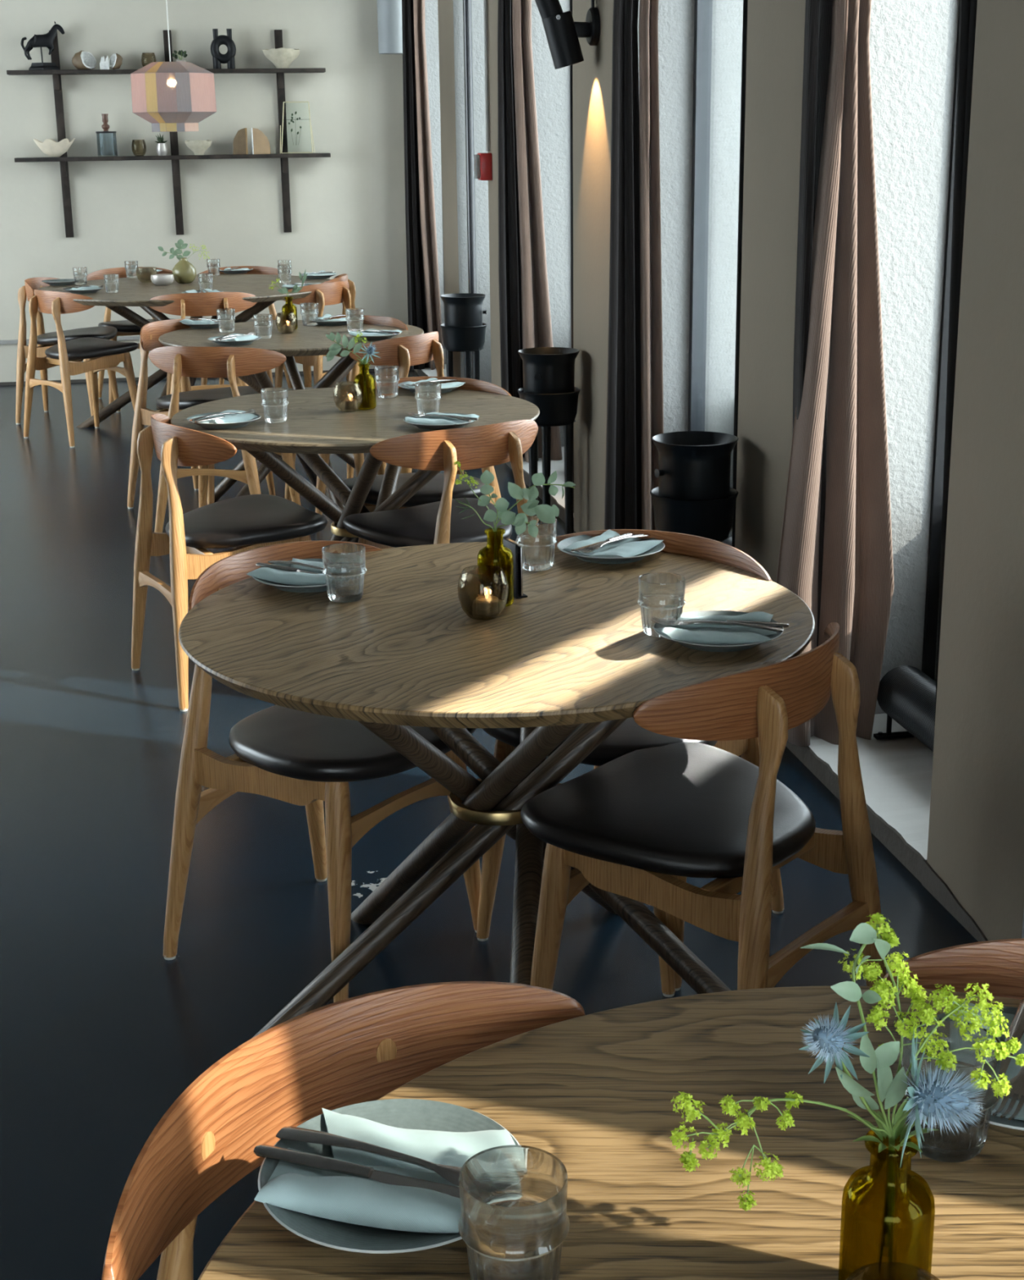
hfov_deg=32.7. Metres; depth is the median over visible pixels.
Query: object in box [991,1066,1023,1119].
fork
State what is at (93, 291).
dinner plate
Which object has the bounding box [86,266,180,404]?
dining chair
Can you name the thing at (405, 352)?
dining chair
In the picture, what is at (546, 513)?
eucalyptus sprig
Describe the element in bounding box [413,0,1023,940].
wall
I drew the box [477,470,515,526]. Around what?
eucalyptus sprig
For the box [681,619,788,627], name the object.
knife
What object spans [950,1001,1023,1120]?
napkin
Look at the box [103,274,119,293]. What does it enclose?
tumbler
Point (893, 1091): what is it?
eucalyptus sprig
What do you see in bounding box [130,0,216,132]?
pendant lamp
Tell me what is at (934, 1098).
flower
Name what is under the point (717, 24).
window
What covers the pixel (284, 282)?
fork
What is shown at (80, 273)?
tumbler
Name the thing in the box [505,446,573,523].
trim
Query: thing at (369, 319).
dining chair
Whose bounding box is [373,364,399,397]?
tumbler
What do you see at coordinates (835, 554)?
curtain
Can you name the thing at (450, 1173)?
fork
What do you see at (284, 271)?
tumbler
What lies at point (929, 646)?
window
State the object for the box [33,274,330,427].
dining table
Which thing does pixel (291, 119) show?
frame
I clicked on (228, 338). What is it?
knife
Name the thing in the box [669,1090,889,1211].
flower spray
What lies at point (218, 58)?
ring vase
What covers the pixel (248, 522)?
dining chair
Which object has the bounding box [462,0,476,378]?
post
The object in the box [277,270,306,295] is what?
eucalyptus sprig
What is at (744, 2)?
window frame
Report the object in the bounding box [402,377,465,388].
napkin
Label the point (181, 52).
potted plant
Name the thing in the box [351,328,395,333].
fork
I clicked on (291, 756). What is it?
dining chair
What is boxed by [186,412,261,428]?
dinner plate
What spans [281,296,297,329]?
bottle vase
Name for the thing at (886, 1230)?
bottle vase
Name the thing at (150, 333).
dining chair
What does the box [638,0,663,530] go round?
drape
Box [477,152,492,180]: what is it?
fire alarm
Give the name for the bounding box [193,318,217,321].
fork
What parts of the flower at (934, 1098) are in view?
stem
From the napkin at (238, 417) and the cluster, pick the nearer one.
the napkin at (238, 417)
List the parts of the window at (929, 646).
pane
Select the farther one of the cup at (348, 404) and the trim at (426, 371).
the trim at (426, 371)
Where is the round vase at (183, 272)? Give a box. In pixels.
[172,257,195,283]
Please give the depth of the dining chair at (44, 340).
9.59 m
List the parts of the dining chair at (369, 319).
leg, seat, leg, leg, backrest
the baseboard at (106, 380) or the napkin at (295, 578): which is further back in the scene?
the baseboard at (106, 380)
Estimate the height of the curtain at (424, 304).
2.650 m
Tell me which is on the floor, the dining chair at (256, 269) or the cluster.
the dining chair at (256, 269)
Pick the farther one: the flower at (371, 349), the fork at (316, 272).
the fork at (316, 272)
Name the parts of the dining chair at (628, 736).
leg, seat, backrest, leg, rail, leg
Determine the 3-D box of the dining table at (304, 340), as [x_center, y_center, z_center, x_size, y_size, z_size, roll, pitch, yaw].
[-0.897,-0.906,7.280,1.080,0.735,1.080,10,19,32]
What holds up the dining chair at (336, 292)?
on the floor
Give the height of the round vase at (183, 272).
0.136 m
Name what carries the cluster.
on the wall shelf
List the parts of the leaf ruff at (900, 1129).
stem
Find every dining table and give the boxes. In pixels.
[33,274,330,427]
[158,320,423,509]
[170,386,539,542]
[178,541,815,1039]
[197,986,1023,1279]
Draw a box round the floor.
[0,369,977,1279]
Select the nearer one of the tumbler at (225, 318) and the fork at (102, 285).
the tumbler at (225, 318)
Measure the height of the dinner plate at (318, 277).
0.022 m
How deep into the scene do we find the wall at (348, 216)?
10.97 m
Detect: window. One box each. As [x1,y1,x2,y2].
[687,0,742,533]
[921,0,959,681]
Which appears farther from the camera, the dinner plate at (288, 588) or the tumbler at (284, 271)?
the tumbler at (284, 271)
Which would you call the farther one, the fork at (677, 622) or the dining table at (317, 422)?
the dining table at (317, 422)
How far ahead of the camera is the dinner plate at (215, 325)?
7.38 m
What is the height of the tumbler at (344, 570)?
0.092 m
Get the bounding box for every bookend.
[232,128,248,154]
[250,128,271,154]
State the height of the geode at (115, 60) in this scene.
0.095 m
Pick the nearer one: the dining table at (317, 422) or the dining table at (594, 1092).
the dining table at (594, 1092)
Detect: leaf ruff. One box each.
[356,357,373,364]
[847,1097,937,1152]
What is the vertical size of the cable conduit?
1.320 m
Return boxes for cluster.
[99,55,109,69]
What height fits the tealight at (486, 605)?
0.046 m
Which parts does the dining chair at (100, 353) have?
leg, rail, leg, cross rail, backrest, seat, leg, rail, leg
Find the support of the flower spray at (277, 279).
in the bottle vase at (289, 311)
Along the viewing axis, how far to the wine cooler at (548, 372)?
6.47 m
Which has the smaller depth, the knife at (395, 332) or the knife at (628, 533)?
the knife at (628, 533)
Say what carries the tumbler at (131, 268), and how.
on the dining table at (135, 291)
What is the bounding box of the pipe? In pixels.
[873,665,935,751]
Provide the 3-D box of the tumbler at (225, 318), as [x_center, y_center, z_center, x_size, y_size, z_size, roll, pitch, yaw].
[-1.186,-1.326,7.252,0.082,0.092,0.082,-1,16,0]
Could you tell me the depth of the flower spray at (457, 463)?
2.98 m
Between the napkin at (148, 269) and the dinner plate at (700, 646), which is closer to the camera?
the dinner plate at (700, 646)
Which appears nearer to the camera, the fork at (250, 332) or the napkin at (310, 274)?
the fork at (250, 332)
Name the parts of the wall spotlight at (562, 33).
arm, wall plate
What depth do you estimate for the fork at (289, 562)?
3.23 m
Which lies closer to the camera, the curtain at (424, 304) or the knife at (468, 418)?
the knife at (468, 418)
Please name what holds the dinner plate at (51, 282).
on the dining table at (135, 291)
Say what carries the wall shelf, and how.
attached to the wall at (348, 216)
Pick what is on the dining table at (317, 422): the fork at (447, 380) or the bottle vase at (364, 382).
the bottle vase at (364, 382)
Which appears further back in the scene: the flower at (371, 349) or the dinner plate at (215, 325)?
the dinner plate at (215, 325)
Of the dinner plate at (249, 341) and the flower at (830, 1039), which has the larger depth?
the dinner plate at (249, 341)
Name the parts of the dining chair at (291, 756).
leg, cross rail, rail, backrest, leg, leg, seat, leg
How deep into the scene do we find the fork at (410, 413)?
4.87 m
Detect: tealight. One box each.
[283,321,292,332]
[343,392,356,409]
[475,587,497,615]
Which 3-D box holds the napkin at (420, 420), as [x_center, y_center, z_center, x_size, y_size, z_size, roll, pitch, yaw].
[-0.206,-0.618,4.880,0.197,0.020,0.140,6,18,22]
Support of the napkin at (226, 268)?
on the dinner plate at (247, 270)
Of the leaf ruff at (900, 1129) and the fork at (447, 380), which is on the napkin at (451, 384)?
the fork at (447, 380)
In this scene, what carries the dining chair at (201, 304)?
on the floor
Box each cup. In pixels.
[283,324,292,332]
[343,399,356,409]
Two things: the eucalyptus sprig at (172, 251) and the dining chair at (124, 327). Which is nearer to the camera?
the eucalyptus sprig at (172, 251)
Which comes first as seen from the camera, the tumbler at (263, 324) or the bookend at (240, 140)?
the tumbler at (263, 324)
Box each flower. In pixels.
[357,342,381,362]
[798,1002,894,1150]
[892,1026,985,1164]
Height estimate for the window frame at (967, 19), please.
2.690 m
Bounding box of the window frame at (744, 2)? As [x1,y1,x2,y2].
[731,0,747,546]
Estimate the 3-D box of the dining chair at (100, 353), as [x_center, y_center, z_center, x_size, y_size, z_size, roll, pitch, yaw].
[-2.237,-1.444,9.111,0.555,0.771,0.505,15,22,42]
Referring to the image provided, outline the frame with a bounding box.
[280,101,315,153]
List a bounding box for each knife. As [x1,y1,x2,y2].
[62,286,101,289]
[194,411,255,422]
[217,333,253,341]
[253,1144,459,1198]
[255,562,319,573]
[357,329,399,333]
[416,413,478,420]
[570,532,634,552]
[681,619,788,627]
[997,998,1023,1085]
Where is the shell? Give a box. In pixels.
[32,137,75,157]
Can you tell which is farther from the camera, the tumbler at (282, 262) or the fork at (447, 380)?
the tumbler at (282, 262)
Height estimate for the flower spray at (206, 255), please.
0.197 m
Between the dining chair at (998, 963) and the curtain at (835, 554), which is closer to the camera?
the dining chair at (998, 963)
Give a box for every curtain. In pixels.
[401,0,444,370]
[497,0,562,462]
[604,0,663,530]
[775,0,893,746]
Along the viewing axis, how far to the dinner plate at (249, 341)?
6.79 m
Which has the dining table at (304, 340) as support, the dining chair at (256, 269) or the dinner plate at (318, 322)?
the dinner plate at (318, 322)
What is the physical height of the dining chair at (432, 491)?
0.771 m
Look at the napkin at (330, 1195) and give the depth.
1.33 m
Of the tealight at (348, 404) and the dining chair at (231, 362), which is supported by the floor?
the dining chair at (231, 362)
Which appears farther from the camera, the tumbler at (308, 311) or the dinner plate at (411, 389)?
the tumbler at (308, 311)
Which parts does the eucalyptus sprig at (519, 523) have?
stem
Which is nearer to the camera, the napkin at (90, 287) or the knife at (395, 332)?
the knife at (395, 332)
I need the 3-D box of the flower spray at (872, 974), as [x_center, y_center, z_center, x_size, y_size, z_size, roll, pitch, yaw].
[0.260,0.312,1.198,0.071,0.271,0.048,-9,18,-26]
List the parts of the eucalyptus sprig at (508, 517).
stem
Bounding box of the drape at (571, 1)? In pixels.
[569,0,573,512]
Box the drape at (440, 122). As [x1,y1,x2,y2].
[440,121,444,287]
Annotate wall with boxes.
[0,0,408,382]
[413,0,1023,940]
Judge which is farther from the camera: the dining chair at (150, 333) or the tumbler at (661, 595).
the dining chair at (150, 333)
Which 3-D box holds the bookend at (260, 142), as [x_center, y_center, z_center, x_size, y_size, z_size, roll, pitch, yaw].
[-1.569,-3.117,10.917,0.113,0.158,0.056,-4,17,-10]
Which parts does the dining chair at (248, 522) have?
leg, rail, leg, backrest, cross rail, rail, seat, leg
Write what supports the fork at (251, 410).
on the napkin at (238, 417)
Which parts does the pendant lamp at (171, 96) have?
shade panel, shade panel, shade panel, shade panel, shade panel, shade panel, shade panel, shade panel, shade panel, shade panel, shade panel, cord, shade panel, wire frame, shade panel, shade panel, shade panel, shade panel, shade panel, shade panel, shade panel, shade panel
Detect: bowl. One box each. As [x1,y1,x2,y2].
[150,274,173,285]
[184,139,211,155]
[262,47,299,68]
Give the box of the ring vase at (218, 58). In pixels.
[210,28,235,68]
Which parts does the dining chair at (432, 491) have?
rail, cross rail, leg, seat, backrest, rail, leg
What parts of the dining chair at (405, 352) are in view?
leg, leg, backrest, leg, leg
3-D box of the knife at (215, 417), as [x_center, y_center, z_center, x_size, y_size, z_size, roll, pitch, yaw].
[-0.806,-0.631,4.938,0.016,0.008,0.216,15,22,42]
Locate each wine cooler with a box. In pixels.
[440,293,486,380]
[517,346,580,536]
[649,431,738,542]
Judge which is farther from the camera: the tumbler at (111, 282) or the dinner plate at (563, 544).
the tumbler at (111, 282)
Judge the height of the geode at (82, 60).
0.112 m
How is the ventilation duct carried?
hanging from the ceiling
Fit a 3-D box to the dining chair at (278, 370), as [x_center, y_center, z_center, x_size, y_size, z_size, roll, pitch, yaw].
[-1.091,-1.630,9.693,0.505,0.771,0.555,1,16,5]
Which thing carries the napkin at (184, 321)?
on the dinner plate at (215, 325)
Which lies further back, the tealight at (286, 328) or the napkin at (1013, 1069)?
the tealight at (286, 328)
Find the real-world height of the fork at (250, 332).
0.011 m
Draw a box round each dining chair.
[15,276,119,424]
[23,289,137,447]
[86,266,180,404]
[101,981,585,1279]
[127,318,275,508]
[131,413,327,711]
[148,292,257,395]
[148,346,301,533]
[163,540,480,1002]
[200,266,288,388]
[266,280,359,386]
[274,273,355,388]
[284,315,408,500]
[315,331,463,515]
[342,376,511,511]
[342,419,537,549]
[476,528,784,997]
[520,622,886,991]
[883,937,1023,999]
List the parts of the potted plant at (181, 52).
pot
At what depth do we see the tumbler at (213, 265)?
10.07 m
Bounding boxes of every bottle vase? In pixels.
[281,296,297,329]
[354,363,376,409]
[476,528,513,608]
[838,1126,934,1279]
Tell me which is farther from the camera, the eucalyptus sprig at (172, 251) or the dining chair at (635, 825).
the eucalyptus sprig at (172, 251)
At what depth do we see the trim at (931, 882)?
3.54 m
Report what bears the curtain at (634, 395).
hanging from the wall at (975, 843)
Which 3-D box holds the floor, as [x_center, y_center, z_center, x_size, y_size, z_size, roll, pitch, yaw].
[-2.049,0.401,4.357,7.400,0.100,14.750,-4,17,-10]
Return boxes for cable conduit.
[483,0,489,151]
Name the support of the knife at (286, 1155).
on the napkin at (330, 1195)
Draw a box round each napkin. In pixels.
[66,285,100,289]
[137,268,159,271]
[179,319,217,324]
[185,288,219,293]
[186,409,257,423]
[207,333,257,341]
[223,266,248,270]
[246,558,325,585]
[253,1107,515,1233]
[282,282,319,287]
[302,270,336,275]
[316,314,346,321]
[349,328,402,335]
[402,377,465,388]
[404,412,479,424]
[563,528,662,557]
[653,611,776,644]
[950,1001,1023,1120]
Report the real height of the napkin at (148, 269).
0.020 m
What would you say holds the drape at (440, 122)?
hanging from the wall at (975, 843)
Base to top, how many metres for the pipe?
0.178 m
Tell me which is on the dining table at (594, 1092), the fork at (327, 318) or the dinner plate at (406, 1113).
the dinner plate at (406, 1113)
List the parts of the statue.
rod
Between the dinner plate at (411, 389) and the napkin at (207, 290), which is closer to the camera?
the dinner plate at (411, 389)
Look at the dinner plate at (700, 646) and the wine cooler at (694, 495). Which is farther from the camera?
the wine cooler at (694, 495)
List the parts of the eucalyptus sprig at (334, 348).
stem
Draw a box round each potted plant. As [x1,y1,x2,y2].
[155,133,167,155]
[171,49,186,62]
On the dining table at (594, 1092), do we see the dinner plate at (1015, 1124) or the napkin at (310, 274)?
the dinner plate at (1015, 1124)
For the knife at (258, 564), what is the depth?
3.21 m
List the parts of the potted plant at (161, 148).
pot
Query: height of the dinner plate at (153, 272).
0.022 m
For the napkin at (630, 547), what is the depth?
3.37 m
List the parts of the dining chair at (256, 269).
leg, leg, backrest, leg, leg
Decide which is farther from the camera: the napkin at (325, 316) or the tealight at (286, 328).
the napkin at (325, 316)
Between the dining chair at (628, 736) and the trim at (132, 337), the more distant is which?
the trim at (132, 337)
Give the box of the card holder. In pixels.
[502,537,527,598]
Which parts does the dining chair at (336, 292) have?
rail, leg, backrest, leg, leg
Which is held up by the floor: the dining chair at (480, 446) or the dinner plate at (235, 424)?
the dining chair at (480, 446)
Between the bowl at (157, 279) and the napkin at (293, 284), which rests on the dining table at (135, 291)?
the bowl at (157, 279)
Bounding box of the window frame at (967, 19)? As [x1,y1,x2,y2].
[933,0,977,732]
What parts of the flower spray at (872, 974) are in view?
stem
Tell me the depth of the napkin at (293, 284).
9.10 m
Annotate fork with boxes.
[63,284,103,288]
[189,408,256,421]
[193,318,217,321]
[213,332,253,340]
[267,560,323,570]
[275,1126,461,1186]
[283,282,313,284]
[301,271,335,274]
[318,315,345,320]
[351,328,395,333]
[400,378,457,386]
[406,412,471,422]
[570,533,650,553]
[650,618,783,632]
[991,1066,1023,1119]
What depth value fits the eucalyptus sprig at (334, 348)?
5.15 m
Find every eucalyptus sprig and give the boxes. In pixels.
[157,246,177,258]
[174,239,190,260]
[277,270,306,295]
[325,332,363,361]
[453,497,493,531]
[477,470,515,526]
[494,471,575,531]
[495,515,537,537]
[800,923,906,1143]
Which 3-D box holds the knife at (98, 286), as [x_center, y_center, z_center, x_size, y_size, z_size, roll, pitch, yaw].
[-2.236,-1.838,9.118,0.216,0.008,0.016,-9,18,-27]
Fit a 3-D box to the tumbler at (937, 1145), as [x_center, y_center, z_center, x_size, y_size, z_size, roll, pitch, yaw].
[0.353,0.366,1.412,0.079,0.092,0.079,-7,17,-19]
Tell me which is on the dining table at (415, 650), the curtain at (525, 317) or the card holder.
the card holder
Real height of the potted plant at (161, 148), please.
0.135 m
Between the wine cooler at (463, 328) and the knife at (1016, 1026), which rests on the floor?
the wine cooler at (463, 328)
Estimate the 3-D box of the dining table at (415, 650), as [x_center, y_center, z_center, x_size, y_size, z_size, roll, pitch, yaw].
[-0.021,0.305,3.110,1.080,0.735,1.080,11,20,36]
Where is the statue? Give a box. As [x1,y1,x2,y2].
[20,21,64,70]
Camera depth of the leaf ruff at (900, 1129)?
1.20 m
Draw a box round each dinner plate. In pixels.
[41,279,75,285]
[64,287,103,293]
[137,269,161,275]
[181,319,218,328]
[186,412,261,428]
[208,335,261,345]
[219,268,253,273]
[252,558,365,592]
[257,1098,519,1253]
[301,272,335,279]
[313,316,346,325]
[348,329,400,340]
[398,381,463,393]
[403,413,478,430]
[556,534,664,564]
[653,610,783,652]
[899,1006,1023,1130]
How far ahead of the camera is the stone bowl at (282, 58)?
10.75 m
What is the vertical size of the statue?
0.281 m
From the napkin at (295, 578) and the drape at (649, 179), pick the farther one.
the drape at (649, 179)
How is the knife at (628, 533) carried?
on the napkin at (630, 547)
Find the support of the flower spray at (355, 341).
in the bottle vase at (364, 382)
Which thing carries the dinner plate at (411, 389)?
on the dining table at (317, 422)
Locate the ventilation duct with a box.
[377,0,402,54]
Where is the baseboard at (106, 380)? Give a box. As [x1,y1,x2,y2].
[0,368,413,385]
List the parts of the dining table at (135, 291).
leg, leg, leg, leg, leg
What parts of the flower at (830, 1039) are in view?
stem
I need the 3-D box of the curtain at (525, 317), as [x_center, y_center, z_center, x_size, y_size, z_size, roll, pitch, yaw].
[0.073,-2.100,7.726,0.276,2.650,0.154,-4,17,-10]
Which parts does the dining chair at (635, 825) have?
leg, rail, seat, leg, backrest, cross rail, leg, rail, leg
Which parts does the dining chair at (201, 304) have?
leg, leg, backrest, leg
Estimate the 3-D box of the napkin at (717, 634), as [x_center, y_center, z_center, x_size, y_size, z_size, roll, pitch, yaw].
[0.326,-0.021,2.816,0.197,0.023,0.144,1,16,5]
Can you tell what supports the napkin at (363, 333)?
on the dinner plate at (389, 336)
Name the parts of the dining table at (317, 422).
leg, leg, leg, leg, leg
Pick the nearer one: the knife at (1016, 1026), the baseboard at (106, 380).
the knife at (1016, 1026)
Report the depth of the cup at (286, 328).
7.16 m
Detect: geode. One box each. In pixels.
[71,50,96,69]
[108,53,122,69]
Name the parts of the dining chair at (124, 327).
leg, leg, cross rail, backrest, seat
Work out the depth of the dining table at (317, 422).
5.12 m
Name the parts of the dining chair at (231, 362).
leg, leg, backrest, leg, leg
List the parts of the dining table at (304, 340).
leg, leg, leg, leg, leg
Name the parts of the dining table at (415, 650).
leg, leg, leg, leg, leg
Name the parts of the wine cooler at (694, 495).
knob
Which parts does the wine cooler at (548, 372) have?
leg, knob, leg, leg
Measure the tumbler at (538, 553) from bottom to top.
0.092 m
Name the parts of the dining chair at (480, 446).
leg, rail, seat, leg, backrest, leg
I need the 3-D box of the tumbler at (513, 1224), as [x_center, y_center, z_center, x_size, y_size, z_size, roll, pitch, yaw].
[0.002,0.421,1.242,0.082,0.092,0.082,1,16,7]
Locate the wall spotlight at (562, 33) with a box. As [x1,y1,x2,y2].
[534,0,599,69]
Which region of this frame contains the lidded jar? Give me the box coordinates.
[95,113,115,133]
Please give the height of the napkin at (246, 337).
0.020 m
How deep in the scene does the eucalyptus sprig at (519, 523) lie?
3.01 m
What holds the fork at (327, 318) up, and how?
on the napkin at (325, 316)
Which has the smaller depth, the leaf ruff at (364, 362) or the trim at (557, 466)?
the leaf ruff at (364, 362)
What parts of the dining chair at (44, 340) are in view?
leg, rail, backrest, leg, cross rail, seat, leg, leg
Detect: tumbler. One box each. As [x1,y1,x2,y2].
[72,266,87,284]
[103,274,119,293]
[124,260,138,278]
[197,273,213,289]
[206,258,220,275]
[216,308,235,332]
[253,314,272,338]
[260,386,288,422]
[276,264,291,283]
[277,259,291,265]
[299,302,318,325]
[321,542,366,603]
[345,307,364,332]
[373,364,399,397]
[414,381,441,413]
[457,1145,569,1279]
[515,515,557,571]
[637,572,685,636]
[902,1018,1001,1162]
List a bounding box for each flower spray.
[186,243,208,259]
[268,278,288,296]
[351,330,367,355]
[453,461,494,531]
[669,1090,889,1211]
[837,911,948,1139]
[891,982,1023,1127]
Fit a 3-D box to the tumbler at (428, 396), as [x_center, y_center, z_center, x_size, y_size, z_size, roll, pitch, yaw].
[-0.243,-0.699,5.071,0.079,0.092,0.079,5,17,20]
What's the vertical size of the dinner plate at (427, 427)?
0.022 m
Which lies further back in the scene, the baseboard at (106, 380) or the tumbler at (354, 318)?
the baseboard at (106, 380)
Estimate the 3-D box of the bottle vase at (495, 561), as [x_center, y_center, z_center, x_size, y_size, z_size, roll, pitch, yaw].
[-0.029,-0.126,3.035,0.063,0.134,0.063,-4,17,-10]
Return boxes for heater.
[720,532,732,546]
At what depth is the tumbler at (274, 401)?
4.97 m
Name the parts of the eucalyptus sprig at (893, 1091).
stem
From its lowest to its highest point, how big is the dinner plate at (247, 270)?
0.022 m
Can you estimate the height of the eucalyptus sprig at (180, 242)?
0.218 m
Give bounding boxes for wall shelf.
[6,29,330,237]
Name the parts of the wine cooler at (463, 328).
leg, leg, leg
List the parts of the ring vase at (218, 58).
spout, leg, spout, leg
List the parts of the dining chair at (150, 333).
leg, rail, cross rail, backrest, leg, seat, leg, leg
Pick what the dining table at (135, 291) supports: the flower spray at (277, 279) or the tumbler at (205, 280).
the tumbler at (205, 280)
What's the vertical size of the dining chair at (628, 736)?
0.771 m
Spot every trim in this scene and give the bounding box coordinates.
[0,335,139,344]
[417,364,446,376]
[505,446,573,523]
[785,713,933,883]
[921,859,987,942]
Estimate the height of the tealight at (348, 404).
0.046 m
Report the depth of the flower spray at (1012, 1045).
1.18 m
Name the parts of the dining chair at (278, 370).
leg, backrest, leg, leg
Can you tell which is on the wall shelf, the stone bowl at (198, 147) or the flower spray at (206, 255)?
the stone bowl at (198, 147)

